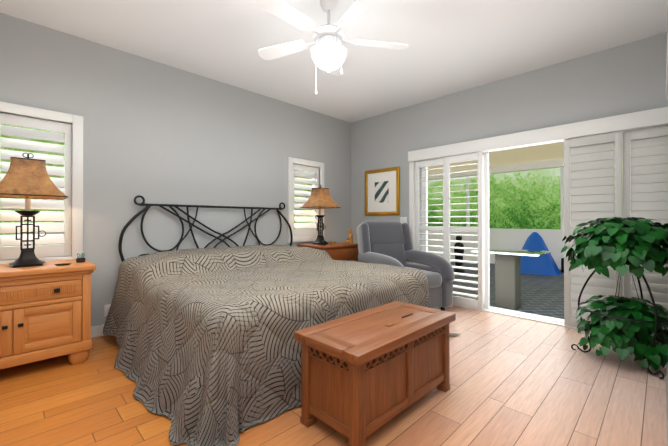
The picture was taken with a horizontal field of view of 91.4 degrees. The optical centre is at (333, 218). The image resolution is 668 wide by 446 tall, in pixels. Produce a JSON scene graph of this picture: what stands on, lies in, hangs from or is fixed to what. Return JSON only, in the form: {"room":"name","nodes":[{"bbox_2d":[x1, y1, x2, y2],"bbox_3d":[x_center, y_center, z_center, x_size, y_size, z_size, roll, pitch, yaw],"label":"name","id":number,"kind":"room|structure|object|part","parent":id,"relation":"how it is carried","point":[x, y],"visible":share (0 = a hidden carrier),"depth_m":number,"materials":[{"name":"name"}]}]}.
{"room":"bedroom","nodes":[
{"label":"bedroom","id":0,"kind":"room"},
{"bbox_2d":[0,13,351,325],"bbox_3d":[-1.546,-0.280,4.063,5.370,2.870,0.160,0,-1,-45],"label":"wall","id":1,"kind":"structure","parent":0,"point":[154,132],"depth_m":3.61,"materials":[{"name":"paint"}]},
{"bbox_2d":[91,324,104,337],"bbox_3d":[-1.485,1.099,3.993,5.050,0.110,0.015,0,-1,-45],"label":"baseboard","id":2,"kind":"structure","parent":1,"relation":"attached to","point":[97,331],"depth_m":3.16,"materials":[{"name":"white"}]},
{"bbox_2d":[104,304,110,316],"bbox_3d":[-2.241,0.910,3.244,0.070,0.115,0.011,0,-1,-45],"label":"electrical outlet plate","id":3,"kind":"object","parent":1,"relation":"attached to","point":[106,309],"visible":0.52,"depth_m":3.23,"materials":[{"name":"white plastic"}]},
{"bbox_2d":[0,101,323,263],"bbox_3d":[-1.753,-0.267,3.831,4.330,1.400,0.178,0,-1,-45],"label":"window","id":4,"kind":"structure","parent":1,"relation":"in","point":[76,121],"depth_m":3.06,"materials":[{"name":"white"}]},
{"bbox_2d":[0,113,71,259],"bbox_3d":[-2.640,-0.270,2.905,0.466,1.226,0.082,0,-1,-45],"label":"window shutters","id":5,"kind":"object","parent":4,"relation":"attached to","point":[10,249],"depth_m":2.92,"materials":[{"name":"white wood"}]},
{"bbox_2d":[293,164,318,236],"bbox_3d":[-0.455,-0.276,5.076,0.503,1.086,0.082,0,-1,-45],"label":"window shutters","id":6,"kind":"object","parent":4,"relation":"attached to","point":[301,229],"depth_m":5.06,"materials":[{"name":"white wood"}]},
{"bbox_2d":[0,306,666,445],"bbox_3d":[0.114,1.194,2.383,5.370,0.100,4.870,0,-1,-45],"label":"floor","id":7,"kind":"structure","parent":0,"point":[514,381],"depth_m":2.02,"materials":[{"name":"brown wood"}]},
{"bbox_2d":[0,259,95,369],"bbox_3d":[-2.470,0.758,2.507,0.955,0.775,0.635,0,-1,-45],"label":"nightstand","id":8,"kind":"object","parent":7,"relation":"on","point":[45,310],"visible":0.98,"depth_m":2.43,"materials":[{"name":"brown wood"}]},
{"bbox_2d":[0,153,68,267],"bbox_3d":[-2.424,-0.076,2.583,0.470,0.892,0.470,0,-1,-45],"label":"lamp","id":9,"kind":"object","parent":8,"relation":"on","point":[27,179],"visible":1,"depth_m":2.53,"materials":[{"name":"brown fabric"}]},
{"bbox_2d":[55,263,70,265],"bbox_3d":[-2.155,0.364,2.594,0.104,0.012,0.064,0,-1,-45],"label":"dish","id":10,"kind":"object","parent":8,"relation":"on","point":[62,264],"visible":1,"depth_m":2.58,"materials":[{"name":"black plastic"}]},
{"bbox_2d":[76,253,84,262],"bbox_3d":[-2.162,0.333,2.785,0.064,0.075,0.064,0,-1,-45],"label":"cup","id":11,"kind":"object","parent":8,"relation":"on","point":[80,258],"visible":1,"depth_m":2.76,"materials":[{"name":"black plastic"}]},
{"bbox_2d":[103,195,459,445],"bbox_3d":[-0.533,0.452,3.150,2.643,1.395,2.477,0,-1,-45],"label":"bed","id":12,"kind":"object","parent":7,"relation":"on","point":[209,352],"visible":0.94,"depth_m":2.14,"materials":[{"name":"grey fabric"}]},
{"bbox_3d":[-1.384,0.457,4.029,2.180,1.395,0.030,0,-1,-45],"label":"headboard","id":13,"kind":"part","parent":12,"relation":"part of","materials":[{"name":"black metal"}]},
{"bbox_2d":[297,242,358,261],"bbox_3d":[-0.050,0.770,4.927,0.840,0.780,0.595,0,-1,-45],"label":"nightstand","id":14,"kind":"object","parent":7,"relation":"on","point":[342,251],"visible":0.21,"depth_m":4.73,"materials":[{"name":"brown wood"}]},
{"bbox_2d":[300,185,340,244],"bbox_3d":[-0.204,-0.067,4.888,0.470,0.892,0.470,0,-1,-45],"label":"lamp","id":15,"kind":"object","parent":14,"relation":"on","point":[320,198],"visible":1,"depth_m":4.82,"materials":[{"name":"brown fabric"}]},
{"bbox_2d":[344,229,353,243],"bbox_3d":[0.223,0.269,5.005,0.146,0.225,0.146,0,-1,-45],"label":"figurine","id":16,"kind":"object","parent":14,"relation":"on","point":[349,240],"visible":1,"depth_m":4.97,"materials":[{"name":"brown wood"}]},
{"bbox_2d":[294,301,455,445],"bbox_3d":[0.296,0.886,2.010,1.000,0.511,0.480,0,-1,-45],"label":"wooden chest","id":17,"kind":"object","parent":7,"relation":"on","point":[365,374],"visible":1,"depth_m":1.77,"materials":[{"name":"brown wood"}]},
{"bbox_2d":[357,221,454,310],"bbox_3d":[0.871,0.594,4.272,0.886,1.124,1.090,0,0,-27],"label":"recliner chair","id":18,"kind":"object","parent":7,"relation":"on","point":[385,242],"visible":0.65,"depth_m":4.34,"materials":[{"name":"grey fabric"}]},
{"bbox_2d":[560,217,667,378],"bbox_3d":[2.340,0.565,2.633,0.830,1.165,0.833,0,-1,-45],"label":"plant stand","id":19,"kind":"object","parent":7,"relation":"on","point":[623,327],"visible":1,"depth_m":2.47,"materials":[{"name":"green plant"}]},
{"bbox_2d":[666,16,667,445],"bbox_3d":[2.017,-0.013,1.546,1.336,2.304,0.628,0,-1,-45],"label":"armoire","id":20,"kind":"object","parent":7,"relation":"on","point":[667,362],"visible":1,"depth_m":1.83,"materials":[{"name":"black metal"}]},
{"bbox_2d":[0,0,667,122],"bbox_3d":[0.114,-1.786,2.402,5.370,0.120,4.870,0,-1,-45],"label":"ceiling","id":21,"kind":"structure","parent":0,"point":[455,46],"depth_m":3.10,"materials":[{"name":"white paint"}]},
{"bbox_2d":[255,0,407,94],"bbox_3d":[-0.067,-1.349,2.523,1.226,0.749,1.262,0,-1,-45],"label":"ceiling fan","id":22,"kind":"object","parent":21,"relation":"hanging from","point":[328,52],"visible":1,"depth_m":2.48,"materials":[{"name":"white"}]},
{"bbox_2d":[352,32,667,261],"bbox_3d":[1.955,-0.279,4.236,0.160,2.870,4.530,0,-1,-45],"label":"wall","id":23,"kind":"structure","parent":0,"point":[627,78],"depth_m":3.91,"materials":[{"name":"paint"}]},
{"bbox_2d":[365,167,399,214],"bbox_3d":[0.771,-0.433,5.288,0.033,0.750,0.690,0,-1,-45],"label":"picture frame","id":24,"kind":"object","parent":23,"relation":"attached to","point":[382,191],"visible":1,"depth_m":5.26,"materials":[{"name":"gold metal"}]},
{"bbox_2d":[400,217,406,222],"bbox_3d":[1.064,0.031,5.005,0.015,0.115,0.115,0,-1,-45],"label":"switch plate","id":25,"kind":"object","parent":23,"relation":"attached to","point":[403,219],"visible":0.83,"depth_m":5.00,"materials":[{"name":"white plastic"}]},
{"bbox_2d":[408,107,667,344],"bbox_3d":[2.215,0.079,3.879,0.290,2.150,2.900,0,-1,-45],"label":"sliding door","id":26,"kind":"structure","parent":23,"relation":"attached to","point":[596,185],"depth_m":3.39,"materials":[{"name":"white wood"}]},
{"bbox_3d":[2.275,0.139,3.924,0.140,2.030,2.760,0,-1,-45],"label":"sliding frame","id":27,"kind":"part","parent":26,"relation":"part of","materials":[{"name":"white metal"}]},
{"label":"outside","id":28,"kind":"structure","parent":0,"visible":0},
{"bbox_2d":[0,124,622,246],"bbox_3d":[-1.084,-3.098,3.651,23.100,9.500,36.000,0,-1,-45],"label":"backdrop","id":29,"kind":"structure","parent":28,"point":[530,199],"depth_m":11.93,"materials":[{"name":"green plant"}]},
{"bbox_2d":[450,261,563,318],"bbox_3d":[3.486,1.252,6.756,28.000,0.120,22.000,0,-1,-45],"label":"ground","id":30,"kind":"structure","parent":28,"point":[542,295],"depth_m":5.30,"materials":[{"name":"grey"}]},
{"bbox_2d":[453,236,464,272],"bbox_3d":[2.781,0.774,7.256,0.280,0.840,0.224,0,-1,-45],"label":"statue","id":31,"kind":"object","parent":30,"relation":"on","point":[458,244],"visible":0.56,"depth_m":7.18,"materials":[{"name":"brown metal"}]},
{"bbox_2d":[294,141,662,197],"bbox_3d":[2.481,-0.095,6.471,3.740,2.570,11.000,0,-1,-45],"label":"roof","id":32,"kind":"structure","parent":30,"relation":"on","point":[543,156],"depth_m":6.93,"materials":[{"name":"beige"}]},
{"bbox_2d":[428,167,563,272],"bbox_3d":[4.763,-0.910,8.038,0.700,4.220,14.000,0,-1,-45],"label":"wall","id":33,"kind":"structure","parent":30,"relation":"on","point":[515,239],"depth_m":8.52,"materials":[{"name":"white painted stucco"}]},
{"bbox_2d":[471,248,551,309],"bbox_3d":[2.425,0.810,4.464,0.740,0.735,0.800,0,-1,-45],"label":"glass table","id":34,"kind":"object","parent":30,"relation":"on","point":[507,281],"visible":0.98,"depth_m":4.28,"materials":[{"name":"grey"}]},
{"bbox_2d":[520,232,561,275],"bbox_3d":[4.503,0.745,7.368,0.914,0.900,1.017,0,-1,-45],"label":"tarp","id":35,"kind":"object","parent":30,"relation":"on","point":[545,264],"visible":0.79,"depth_m":7.11,"materials":[{"name":"blue fabric"}]}
]}

